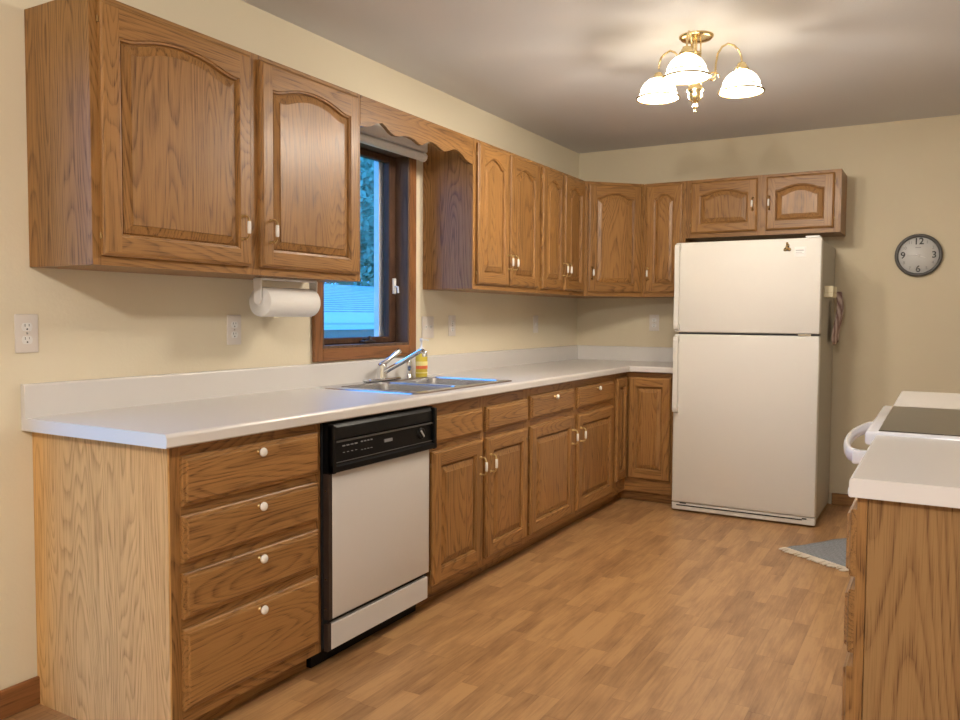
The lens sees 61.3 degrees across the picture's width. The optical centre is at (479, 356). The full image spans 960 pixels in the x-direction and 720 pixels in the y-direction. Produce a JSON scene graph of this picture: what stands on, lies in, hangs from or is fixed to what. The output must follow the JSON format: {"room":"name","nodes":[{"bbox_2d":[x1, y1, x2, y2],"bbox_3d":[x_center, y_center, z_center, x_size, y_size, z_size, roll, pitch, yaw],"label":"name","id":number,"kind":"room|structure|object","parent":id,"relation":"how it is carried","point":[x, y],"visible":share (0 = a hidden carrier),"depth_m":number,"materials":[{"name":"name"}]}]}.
{"room":"kitchen","nodes":[
{"label":"kitchen","id":0,"kind":"room"},
{"bbox_2d":[0,0,578,689],"bbox_3d":[-1.432,-0.087,2.477,0.150,2.522,8.750,2,3,30],"label":"wall","id":1,"kind":"structure","parent":0,"point":[92,324],"depth_m":2.85,"materials":[{"name":"beige paint"}]},
{"bbox_2d":[0,676,39,719],"bbox_3d":[-1.411,1.035,2.413,0.013,0.088,0.211,2,3,30],"label":"baseboard","id":2,"kind":"structure","parent":1,"relation":"attached to","point":[24,695],"depth_m":2.44,"materials":[{"name":"brown wood"}]},
{"bbox_2d":[14,314,38,352],"bbox_3d":[-1.364,-0.068,2.438,0.007,0.116,0.072,2,3,30],"label":"wall outlet","id":3,"kind":"object","parent":1,"relation":"attached to","point":[25,325],"visible":1,"depth_m":2.43,"materials":[{"name":"beige plastic"}]},
{"bbox_2d":[22,323,31,330],"bbox_3d":[-1.362,-0.088,2.436,0.004,0.025,0.033,2,3,30],"label":"receptacle","id":4,"kind":"object","parent":3,"relation":"attached to","point":[25,326],"depth_m":2.43,"materials":[{"name":"white plastic"}]},
{"bbox_2d":[22,336,32,343],"bbox_3d":[-1.362,-0.049,2.438,0.004,0.025,0.033,2,3,30],"label":"receptacle","id":5,"kind":"object","parent":3,"relation":"attached to","point":[25,339],"depth_m":2.44,"materials":[{"name":"white plastic"}]},
{"bbox_2d":[24,0,359,282],"bbox_3d":[-0.897,-0.668,2.858,0.362,0.762,1.211,2,3,30],"label":"upper cabinet","id":6,"kind":"object","parent":1,"relation":"attached to","point":[156,145],"visible":1,"depth_m":2.52,"materials":[{"name":"brown wood"}]},
{"bbox_2d":[253,277,317,303],"bbox_3d":[-0.742,-0.249,3.118,0.044,0.098,0.310,2,3,30],"label":"paper towel holder","id":7,"kind":"object","parent":6,"relation":"attached to","point":[257,281],"visible":0.85,"depth_m":2.99,"materials":[{"name":"white plastic"}]},
{"bbox_2d":[249,287,320,316],"bbox_3d":[-0.745,-0.207,3.116,0.111,0.111,0.274,2,3,30],"label":"paper towel roll","id":8,"kind":"object","parent":7,"relation":"hanging from","point":[276,302],"visible":1,"depth_m":3.06,"materials":[{"name":"white paper"}]},
{"bbox_2d":[227,315,240,344],"bbox_3d":[-0.955,-0.103,3.150,0.007,0.116,0.072,2,3,30],"label":"wall outlet","id":9,"kind":"object","parent":1,"relation":"attached to","point":[233,321],"visible":1,"depth_m":3.15,"materials":[{"name":"beige plastic"}]},
{"bbox_2d":[231,332,237,337],"bbox_3d":[-0.953,-0.083,3.150,0.004,0.025,0.033,2,3,30],"label":"receptacle","id":10,"kind":"object","parent":9,"relation":"attached to","point":[233,334],"depth_m":3.15,"materials":[{"name":"white plastic"}]},
{"bbox_2d":[231,322,237,327],"bbox_3d":[-0.953,-0.122,3.148,0.004,0.025,0.033,2,3,30],"label":"receptacle","id":11,"kind":"object","parent":9,"relation":"attached to","point":[233,324],"depth_m":3.15,"materials":[{"name":"white plastic"}]},
{"bbox_2d":[24,345,672,417],"bbox_3d":[0.091,0.066,4.036,0.949,0.102,4.244,2,3,30],"label":"backsplash","id":12,"kind":"structure","parent":1,"relation":"attached to","point":[75,396],"depth_m":3.24,"materials":[{"name":"white laminate"}]},
{"bbox_2d":[312,143,415,361],"bbox_3d":[-0.594,-0.532,3.895,0.168,1.086,0.788,2,3,30],"label":"window","id":13,"kind":"structure","parent":1,"relation":"in","point":[394,174],"depth_m":4.14,"materials":[{"name":"brown wood"}]},
{"bbox_2d":[360,124,427,161],"bbox_3d":[-0.487,-1.052,3.810,0.067,0.141,0.805,2,3,30],"label":"roller blind","id":14,"kind":"object","parent":13,"relation":"attached to","point":[375,135],"visible":0.51,"depth_m":3.88,"materials":[{"name":"grey fabric"}]},
{"bbox_2d":[422,316,433,337],"bbox_3d":[-0.272,-0.154,4.330,0.016,0.116,0.112,2,3,30],"label":"light switch","id":15,"kind":"object","parent":1,"relation":"attached to","point":[427,321],"visible":0.94,"depth_m":4.33,"materials":[{"name":"beige plastic"}]},
{"bbox_2d":[448,315,455,335],"bbox_3d":[-0.153,-0.171,4.546,0.007,0.116,0.072,2,3,30],"label":"wall outlet","id":16,"kind":"object","parent":1,"relation":"attached to","point":[451,318],"visible":1,"depth_m":4.54,"materials":[{"name":"beige plastic"}]},
{"bbox_2d":[423,138,538,293],"bbox_3d":[0.050,-0.743,4.506,0.362,0.762,0.764,2,3,30],"label":"upper cabinet","id":17,"kind":"object","parent":1,"relation":"attached to","point":[481,218],"visible":1,"depth_m":4.24,"materials":[{"name":"brown wood"}]},
{"bbox_2d":[360,95,472,163],"bbox_3d":[-0.268,-1.020,3.708,0.019,0.131,0.911,2,3,30],"label":"valance","id":18,"kind":"object","parent":17,"relation":"attached to","point":[396,122],"visible":0.98,"depth_m":3.64,"materials":[{"name":"brown wood"}]},
{"bbox_2d":[533,316,537,332],"bbox_3d":[0.385,-0.216,5.474,0.016,0.116,0.072,2,3,30],"label":"light switch","id":19,"kind":"object","parent":1,"relation":"attached to","point":[535,318],"visible":1,"depth_m":5.47,"materials":[{"name":"beige plastic"}]},
{"bbox_2d":[494,163,584,295],"bbox_3d":[0.417,-0.772,5.145,0.362,0.762,0.712,2,3,30],"label":"upper cabinet","id":20,"kind":"object","parent":1,"relation":"attached to","point":[561,233],"visible":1,"depth_m":5.02,"materials":[{"name":"brown wood"}]},
{"bbox_2d":[545,181,651,297],"bbox_3d":[0.850,-0.794,5.653,0.608,0.762,0.619,2,3,30],"label":"upper cabinet","id":21,"kind":"object","parent":1,"relation":"attached to","point":[614,212],"visible":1,"depth_m":5.43,"materials":[{"name":"brown wood"}]},
{"bbox_2d":[3,498,850,719],"bbox_3d":[0.280,1.185,1.465,3.900,0.100,8.600,2,3,30],"label":"floor","id":22,"kind":"structure","parent":0,"point":[632,609],"depth_m":3.03,"materials":[{"name":"laminate"}]},
{"bbox_2d":[32,423,320,719],"bbox_3d":[-0.928,0.646,2.586,0.655,0.852,0.610,2,3,30],"label":"base cabinet","id":23,"kind":"object","parent":22,"relation":"on","point":[183,582],"visible":1,"depth_m":2.35,"materials":[{"name":"brown wood"}]},
{"bbox_2d":[306,406,436,667],"bbox_3d":[-0.588,0.626,3.119,0.598,0.844,0.639,2,3,30],"label":"dishwasher","id":24,"kind":"object","parent":22,"relation":"on","point":[374,469],"visible":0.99,"depth_m":2.91,"materials":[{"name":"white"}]},
{"bbox_2d":[416,389,527,607],"bbox_3d":[-0.227,0.592,3.794,0.667,0.851,0.893,2,3,30],"label":"base cabinet","id":25,"kind":"object","parent":22,"relation":"on","point":[478,466],"visible":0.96,"depth_m":3.59,"materials":[{"name":"brown wood"}]},
{"bbox_2d":[514,375,613,553],"bbox_3d":[0.297,0.550,4.707,0.667,0.851,1.213,2,3,30],"label":"base cabinet","id":26,"kind":"object","parent":22,"relation":"on","point":[569,425],"visible":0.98,"depth_m":4.46,"materials":[{"name":"brown wood"}]},
{"bbox_2d":[602,372,672,505],"bbox_3d":[0.931,0.514,5.533,0.944,0.851,0.847,2,3,30],"label":"base cabinet","id":27,"kind":"object","parent":22,"relation":"on","point":[642,401],"visible":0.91,"depth_m":5.21,"materials":[{"name":"brown wood"}]},
{"bbox_2d":[20,345,672,448],"bbox_3d":[0.090,0.085,4.036,0.949,0.140,4.246,2,3,30],"label":"countertop","id":28,"kind":"structure","parent":27,"relation":"on","point":[163,411],"depth_m":2.93,"materials":[{"name":"white laminate"}]},
{"bbox_2d":[362,349,426,381],"bbox_3d":[-0.363,0.041,3.800,0.284,0.158,0.245,2,3,30],"label":"faucet","id":29,"kind":"object","parent":28,"relation":"on","point":[382,371],"visible":1,"depth_m":3.83,"materials":[{"name":"silver metal"}]},
{"bbox_2d":[315,376,511,394],"bbox_3d":[-0.277,0.215,3.726,0.550,0.180,0.844,2,3,30],"label":"sink","id":30,"kind":"object","parent":28,"relation":"in","point":[415,385],"visible":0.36,"depth_m":3.74,"materials":[{"name":"silver metal"}]},
{"bbox_2d":[405,360,412,377],"bbox_3d":[-0.354,0.065,4.046,0.040,0.088,0.040,2,3,30],"label":"sprayer","id":31,"kind":"object","parent":30,"relation":"on","point":[409,363],"visible":0.86,"depth_m":4.04,"materials":[{"name":"silver metal"}]},
{"bbox_2d":[415,338,428,376],"bbox_3d":[-0.296,0.006,4.137,0.059,0.196,0.073,2,3,30],"label":"soap bottle","id":32,"kind":"object","parent":30,"relation":"on","point":[421,362],"visible":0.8,"depth_m":4.11,"materials":[{"name":"yellow plastic"}]},
{"bbox_2d":[672,235,834,525],"bbox_3d":[1.726,0.122,5.089,0.834,1.663,0.732,2,3,30],"label":"refrigerator","id":33,"kind":"object","parent":22,"relation":"on","point":[753,347],"visible":1,"depth_m":4.80,"materials":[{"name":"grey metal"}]},
{"bbox_2d":[783,242,790,250],"bbox_3d":[1.769,-0.629,4.652,0.042,0.053,0.007,2,3,30],"label":"magnet","id":34,"kind":"object","parent":33,"relation":"attached to","point":[786,248],"visible":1,"depth_m":4.65,"materials":[{"name":"gold metal"}]},
{"bbox_2d":[795,246,805,256],"bbox_3d":[1.833,-0.596,4.620,0.062,0.057,0.002,2,3,30],"label":"note","id":35,"kind":"object","parent":33,"relation":"attached to","point":[799,251],"visible":1,"depth_m":4.62,"materials":[{"name":"white paper"}]},
{"bbox_2d":[824,286,836,297],"bbox_3d":[2.079,-0.380,4.793,0.050,0.066,0.180,2,3,30],"label":"holder","id":36,"kind":"object","parent":33,"relation":"attached to","point":[829,291],"visible":1,"depth_m":4.72,"materials":[{"name":"beige plastic"}]},
{"bbox_2d":[831,292,843,344],"bbox_3d":[2.218,-0.233,5.003,0.050,0.328,0.210,2,3,30],"label":"hanging towel","id":37,"kind":"object","parent":33,"relation":"hanging from","point":[840,303],"visible":0.95,"depth_m":4.95,"materials":[{"name":"fabric"}]},
{"bbox_2d":[779,538,848,571],"bbox_3d":[2.116,1.009,4.166,0.990,0.012,0.588,-1,3,-26],"label":"rug","id":38,"kind":"object","parent":22,"relation":"on","point":[832,553],"visible":0.33,"depth_m":4.15,"materials":[{"name":"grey fabric"}]},
{"bbox_2d":[841,488,959,719],"bbox_3d":[1.146,0.698,1.780,0.632,0.851,0.656,2,3,30],"label":"base cabinet","id":39,"kind":"object","parent":22,"relation":"on","point":[902,609],"visible":0.7,"depth_m":1.58,"materials":[{"name":"brown wood"}]},
{"bbox_2d":[849,435,959,507],"bbox_3d":[1.171,0.254,1.736,0.628,0.038,0.682,2,3,30],"label":"countertop","id":40,"kind":"structure","parent":39,"relation":"on","point":[924,471],"depth_m":1.65,"materials":[{"name":"white laminate"}]},
{"bbox_2d":[843,406,959,463],"bbox_3d":[1.482,0.635,2.410,0.730,0.881,0.763,2,3,30],"label":"range","id":41,"kind":"object","parent":22,"relation":"on","point":[900,421],"visible":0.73,"depth_m":2.35,"materials":[{"name":"white ceramic"}]},
{"bbox_2d":[843,422,871,463],"bbox_3d":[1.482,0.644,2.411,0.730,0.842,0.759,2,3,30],"label":"handle","id":42,"kind":"object","parent":41,"relation":"in","point":[854,455],"depth_m":2.30,"materials":[{"name":"white plastic"}]},
{"bbox_2d":[865,406,959,444],"bbox_3d":[1.520,0.216,2.370,0.650,0.040,0.763,2,3,30],"label":"cooktop","id":43,"kind":"object","parent":41,"relation":"in","point":[900,421],"depth_m":2.35,"materials":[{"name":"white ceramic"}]},
{"bbox_3d":[1.885,0.640,3.067,0.632,0.851,0.764,2,3,30],"label":"base cabinet","id":44,"kind":"object","parent":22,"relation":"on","visible":0},
{"bbox_2d":[893,391,959,409],"bbox_3d":[1.919,0.195,3.037,0.628,0.038,0.788,2,3,30],"label":"countertop","id":45,"kind":"structure","parent":44,"relation":"on","point":[906,398],"depth_m":3.12,"materials":[{"name":"white laminate"}]},
{"bbox_2d":[241,0,959,153],"bbox_3d":[0.295,-1.334,1.342,4.200,0.100,8.900,2,3,30],"label":"ceiling","id":46,"kind":"structure","parent":0,"point":[571,74],"depth_m":3.77,"materials":[{"name":"white paint"}]},
{"bbox_2d":[636,30,764,112],"bbox_3d":[0.907,-1.221,3.485,0.561,0.328,0.521,2,3,30],"label":"chandelier","id":47,"kind":"object","parent":46,"relation":"hanging from","point":[688,68],"visible":1,"depth_m":3.49,"materials":[{"name":"white glass"}]},
{"bbox_2d":[577,115,959,503],"bbox_3d":[2.465,-0.197,5.197,3.900,2.522,0.150,2,3,30],"label":"wall","id":48,"kind":"structure","parent":0,"point":[900,331],"depth_m":5.11,"materials":[{"name":"beige paint"}]},
{"bbox_2d":[649,315,658,330],"bbox_3d":[1.253,-0.239,5.800,0.072,0.116,0.007,2,3,30],"label":"wall outlet","id":49,"kind":"object","parent":48,"relation":"attached to","point":[653,319],"visible":1,"depth_m":5.80,"materials":[{"name":"beige plastic"}]},
{"bbox_2d":[643,181,694,297],"bbox_3d":[1.302,-0.786,5.541,0.286,0.762,0.362,2,3,30],"label":"upper cabinet","id":50,"kind":"object","parent":48,"relation":"attached to","point":[664,203],"visible":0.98,"depth_m":5.42,"materials":[{"name":"brown wood"}]},
{"bbox_2d":[686,169,846,241],"bbox_3d":[1.837,-0.959,5.226,0.942,0.378,0.362,2,3,30],"label":"upper cabinet","id":51,"kind":"object","parent":48,"relation":"attached to","point":[808,203],"visible":1,"depth_m":5.11,"materials":[{"name":"brown wood"}]},
{"bbox_2d":[831,493,855,505],"bbox_3d":[3.197,0.955,4.734,2.098,0.075,0.013,2,3,30],"label":"baseboard","id":52,"kind":"structure","parent":48,"relation":"attached to","point":[837,498],"depth_m":5.22,"materials":[{"name":"brown wood"}]},
{"bbox_2d":[895,234,942,276],"bbox_3d":[2.684,-0.617,4.947,0.260,0.260,0.030,2,3,30],"label":"wall clock","id":53,"kind":"object","parent":48,"relation":"attached to","point":[916,255],"visible":1,"depth_m":4.95,"materials":[{"name":"grey plastic"}]},
{"label":"outside","id":54,"kind":"structure","parent":0,"visible":0},
{"bbox_3d":[-17.921,0.705,34.171,59.800,0.100,90.000,2,3,30],"label":"ground","id":55,"kind":"structure","parent":54,"visible":0},
{"bbox_2d":[324,284,373,337],"bbox_3d":[-5.619,-0.239,20.138,9.030,3.300,19.000,2,3,30],"label":"house","id":56,"kind":"structure","parent":55,"relation":"on","point":[348,310],"depth_m":17.19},
{"bbox_2d":[324,159,373,286],"bbox_3d":[-4.677,-5.476,41.526,8.742,11.691,9.033,2,3,30],"label":"leafy tree","id":57,"kind":"object","parent":55,"relation":"on","point":[370,227],"visible":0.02,"depth_m":40.47,"materials":[{"name":"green plant"}]},
{"bbox_2d":[339,157,373,286],"bbox_3d":[-7.458,-5.086,31.356,9.052,11.872,8.936,2,3,30],"label":"leafy tree","id":58,"kind":"object","parent":55,"relation":"on","point":[366,165],"visible":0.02,"depth_m":31.02,"materials":[{"name":"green plant"}]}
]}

